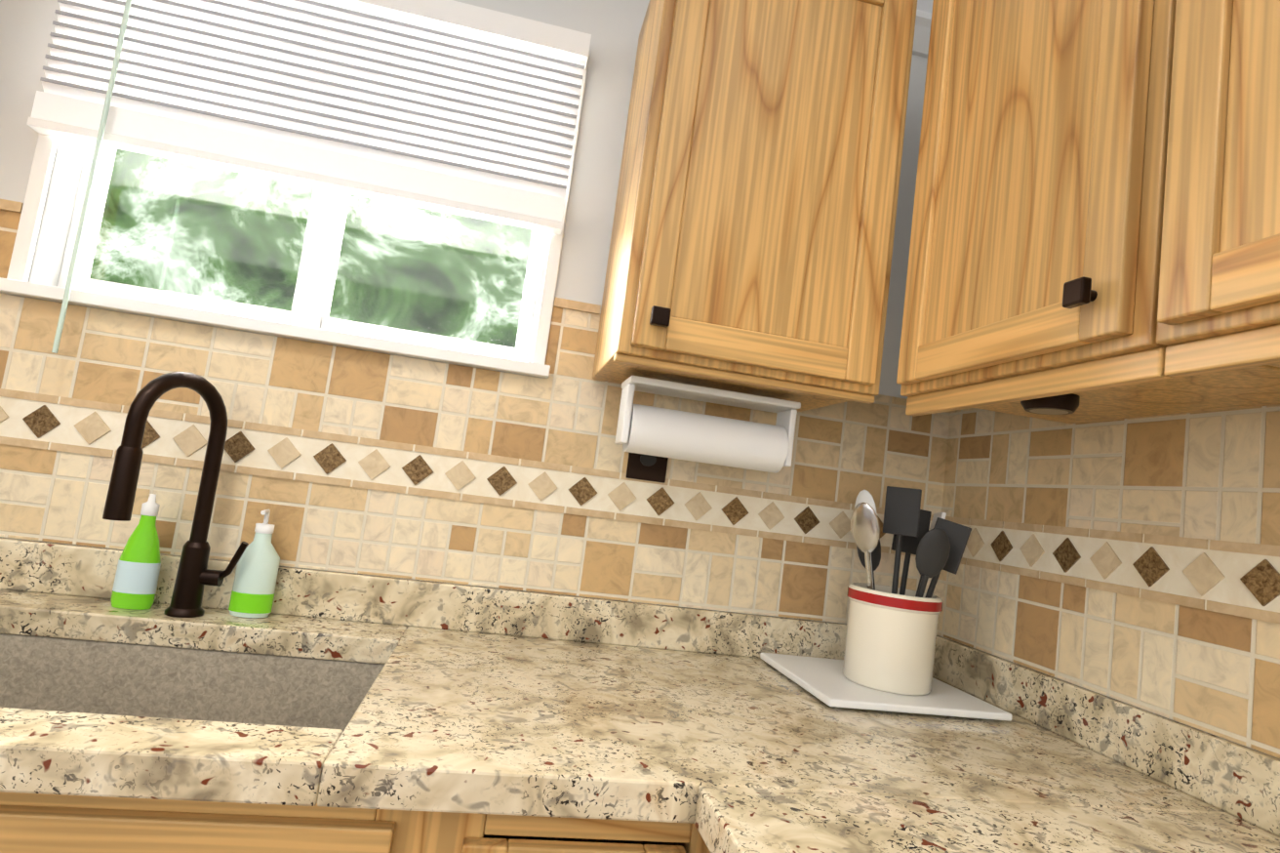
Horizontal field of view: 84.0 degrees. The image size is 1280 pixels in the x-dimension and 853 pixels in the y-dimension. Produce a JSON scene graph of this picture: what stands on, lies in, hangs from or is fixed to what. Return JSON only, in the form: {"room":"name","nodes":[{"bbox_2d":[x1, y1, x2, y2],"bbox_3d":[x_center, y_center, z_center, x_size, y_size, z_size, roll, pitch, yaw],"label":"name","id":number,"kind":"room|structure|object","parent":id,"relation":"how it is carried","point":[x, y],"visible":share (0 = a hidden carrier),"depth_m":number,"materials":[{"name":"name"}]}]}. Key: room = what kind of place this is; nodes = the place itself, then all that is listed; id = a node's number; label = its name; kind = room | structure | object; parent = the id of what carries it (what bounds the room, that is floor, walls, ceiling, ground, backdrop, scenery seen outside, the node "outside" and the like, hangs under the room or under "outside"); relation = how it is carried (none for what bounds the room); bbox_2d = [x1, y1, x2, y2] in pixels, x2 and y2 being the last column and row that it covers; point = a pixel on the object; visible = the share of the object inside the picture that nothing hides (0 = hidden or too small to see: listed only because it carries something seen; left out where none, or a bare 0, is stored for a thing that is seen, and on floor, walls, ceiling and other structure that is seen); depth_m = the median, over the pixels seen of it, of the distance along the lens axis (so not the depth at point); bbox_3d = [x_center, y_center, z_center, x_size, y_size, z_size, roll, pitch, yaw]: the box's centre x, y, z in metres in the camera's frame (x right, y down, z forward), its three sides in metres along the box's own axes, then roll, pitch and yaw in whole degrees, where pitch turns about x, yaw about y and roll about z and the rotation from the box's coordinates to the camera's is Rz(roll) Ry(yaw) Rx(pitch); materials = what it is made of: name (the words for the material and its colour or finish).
{"room":"kitchen","nodes":[
{"label":"kitchen","id":0,"kind":"room"},
{"bbox_2d":[0,0,927,623],"bbox_3d":[-1.806,-0.087,1.140,5.400,2.310,0.140,8,-6,-10],"label":"wall","id":1,"kind":"structure","parent":0,"point":[613,27],"depth_m":1.44,"materials":[{"name":"white paint"}]},
{"bbox_2d":[0,51,590,378],"bbox_3d":[-0.603,-0.488,1.385,0.938,0.672,0.174,8,-6,-10],"label":"window","id":2,"kind":"structure","parent":1,"relation":"in","point":[49,223],"depth_m":1.33,"materials":[{"name":"white"}]},
{"bbox_2d":[26,0,591,353],"bbox_3d":[-0.591,-0.450,1.287,0.910,0.768,0.056,8,-6,-10],"label":"window blind","id":3,"kind":"object","parent":2,"relation":"attached to","point":[456,107],"visible":0.98,"depth_m":1.30,"materials":[{"name":"white plastic"}]},
{"bbox_2d":[0,199,944,623],"bbox_3d":[-0.513,-0.019,1.301,2.340,0.565,0.030,8,-6,-10],"label":"tile backsplash","id":4,"kind":"structure","parent":1,"relation":"attached to","point":[361,461],"depth_m":1.33,"materials":[{"name":"tile"}]},
{"bbox_2d":[625,452,668,482],"bbox_3d":[0.019,0.044,1.402,0.079,0.124,0.007,8,-6,-10],"label":"electrical outlet plate","id":5,"kind":"object","parent":4,"relation":"attached to","point":[642,466],"visible":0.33,"depth_m":1.40,"materials":[{"name":"black plastic"}]},
{"bbox_2d":[592,0,917,411],"bbox_3d":[0.198,-0.423,1.290,0.438,0.732,0.360,8,-6,-10],"label":"upper cabinet","id":6,"kind":"object","parent":1,"relation":"attached to","point":[751,245],"visible":1,"depth_m":1.14,"materials":[{"name":"brown wood"}]},
{"bbox_2d":[614,374,800,473],"bbox_3d":[0.118,0.001,1.275,0.310,0.128,0.100,8,-6,-10],"label":"paper towel holder","id":7,"kind":"object","parent":6,"relation":"attached to","point":[651,430],"visible":1,"depth_m":1.24,"materials":[{"name":"white plastic"}]},
{"bbox_2d":[912,9,931,58],"bbox_3d":[-1.644,-1.202,1.151,4.999,0.064,0.052,8,-6,-10],"label":"crown molding","id":8,"kind":"structure","parent":1,"relation":"attached to","point":[922,32],"depth_m":1.53,"materials":[{"name":"white"}]},
{"bbox_2d":[916,0,933,13],"bbox_3d":[-1.160,-1.454,-1.262,5.400,0.100,5.400,8,-6,-10],"label":"ceiling","id":9,"kind":"structure","parent":0,"point":[926,6],"depth_m":1.53,"materials":[{"name":"white paint"}]},
{"bbox_2d":[942,636,1278,758],"bbox_3d":[1.205,0.099,-1.012,0.140,2.310,5.200,8,-6,-10],"label":"wall","id":10,"kind":"structure","parent":0,"point":[1123,701],"depth_m":1.03,"materials":[{"name":"white paint"}]},
{"bbox_2d":[896,0,1279,423],"bbox_3d":[0.639,-0.386,0.981,0.364,0.750,0.452,8,-6,-10],"label":"upper cabinet","id":11,"kind":"object","parent":10,"relation":"attached to","point":[1032,278],"visible":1,"depth_m":0.88,"materials":[{"name":"brown wood"}]},
{"bbox_2d":[928,404,1279,758],"bbox_3d":[0.983,0.025,-0.233,0.031,0.573,3.600,8,-6,-10],"label":"tile backsplash","id":12,"kind":"structure","parent":10,"relation":"attached to","point":[1134,562],"depth_m":1.05,"materials":[{"name":"tile"}]},
{"bbox_2d":[1156,0,1279,377],"bbox_3d":[0.710,-0.412,0.618,0.364,0.750,0.282,8,-6,-10],"label":"upper cabinet","id":13,"kind":"object","parent":10,"relation":"attached to","point":[1219,302],"visible":1,"depth_m":0.64,"materials":[{"name":"brown wood"}]},
{"bbox_3d":[-1.470,0.925,-1.490,5.400,0.100,5.400,8,-6,-10],"label":"floor","id":14,"kind":"structure","parent":0,"visible":0},
{"bbox_2d":[0,791,503,852],"bbox_3d":[-0.721,0.764,0.893,0.933,0.862,0.616,8,-6,-10],"label":"base cabinet","id":15,"kind":"object","parent":14,"relation":"on","point":[37,822],"depth_m":0.68,"materials":[{"name":"brown wood"}]},
{"bbox_2d":[0,537,1174,822],"bbox_3d":[-0.495,0.406,0.952,2.370,0.334,0.658,8,-6,-10],"label":"countertop","id":16,"kind":"structure","parent":15,"relation":"on","point":[332,688],"depth_m":1.09,"materials":[{"name":"stone"}]},
{"bbox_2d":[110,493,160,609],"bbox_3d":[-0.819,0.203,1.170,0.062,0.185,0.037,8,-6,-10],"label":"soap bottle","id":17,"kind":"object","parent":16,"relation":"on","point":[137,576],"visible":1,"depth_m":1.16,"materials":[{"name":"green plastic"}]},
{"bbox_2d":[102,371,248,617],"bbox_3d":[-0.708,0.111,1.119,0.160,0.387,0.181,8,-6,-10],"label":"faucet","id":18,"kind":"object","parent":16,"relation":"on","point":[195,575],"visible":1,"depth_m":1.15,"materials":[{"name":"black metal"}]},
{"bbox_2d":[228,509,279,617],"bbox_3d":[-0.653,0.232,1.218,0.067,0.181,0.048,8,-6,-10],"label":"clear soap bottle","id":19,"kind":"object","parent":16,"relation":"on","point":[255,580],"visible":1,"depth_m":1.20,"materials":[{"name":"white plastic"}]},
{"bbox_2d":[760,652,1012,720],"bbox_3d":[0.417,0.459,1.265,0.320,0.016,0.300,8,-6,-10],"label":"board","id":20,"kind":"object","parent":16,"relation":"on","point":[826,681],"visible":0.81,"depth_m":1.17,"materials":[{"name":"white plastic"}]},
{"bbox_2d":[842,485,971,695],"bbox_3d":[0.456,0.281,1.267,0.198,0.345,0.162,8,-6,-10],"label":"utensil crock","id":21,"kind":"object","parent":20,"relation":"on","point":[891,639],"visible":1,"depth_m":1.22,"materials":[{"name":"beige ceramic"}]},
{"bbox_2d":[499,814,710,852],"bbox_3d":[-0.193,0.843,0.991,0.370,0.862,0.616,8,-6,-10],"label":"base cabinet","id":22,"kind":"object","parent":14,"relation":"on","point":[520,833],"depth_m":0.75,"materials":[{"name":"brown wood"}]},
{"bbox_2d":[682,681,1279,852],"bbox_3d":[0.439,0.385,0.582,0.690,0.122,0.426,8,-6,-10],"label":"countertop","id":23,"kind":"structure","parent":22,"relation":"on","point":[770,770],"depth_m":0.84,"materials":[{"name":"stone"}]},
{"label":"outside","id":24,"kind":"structure","parent":0,"visible":0},
{"bbox_2d":[89,148,532,348],"bbox_3d":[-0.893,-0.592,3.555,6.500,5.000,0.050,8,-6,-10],"label":"window glass","id":25,"kind":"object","parent":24,"point":[230,180],"depth_m":3.40,"materials":[{"name":"glass"}]}
]}

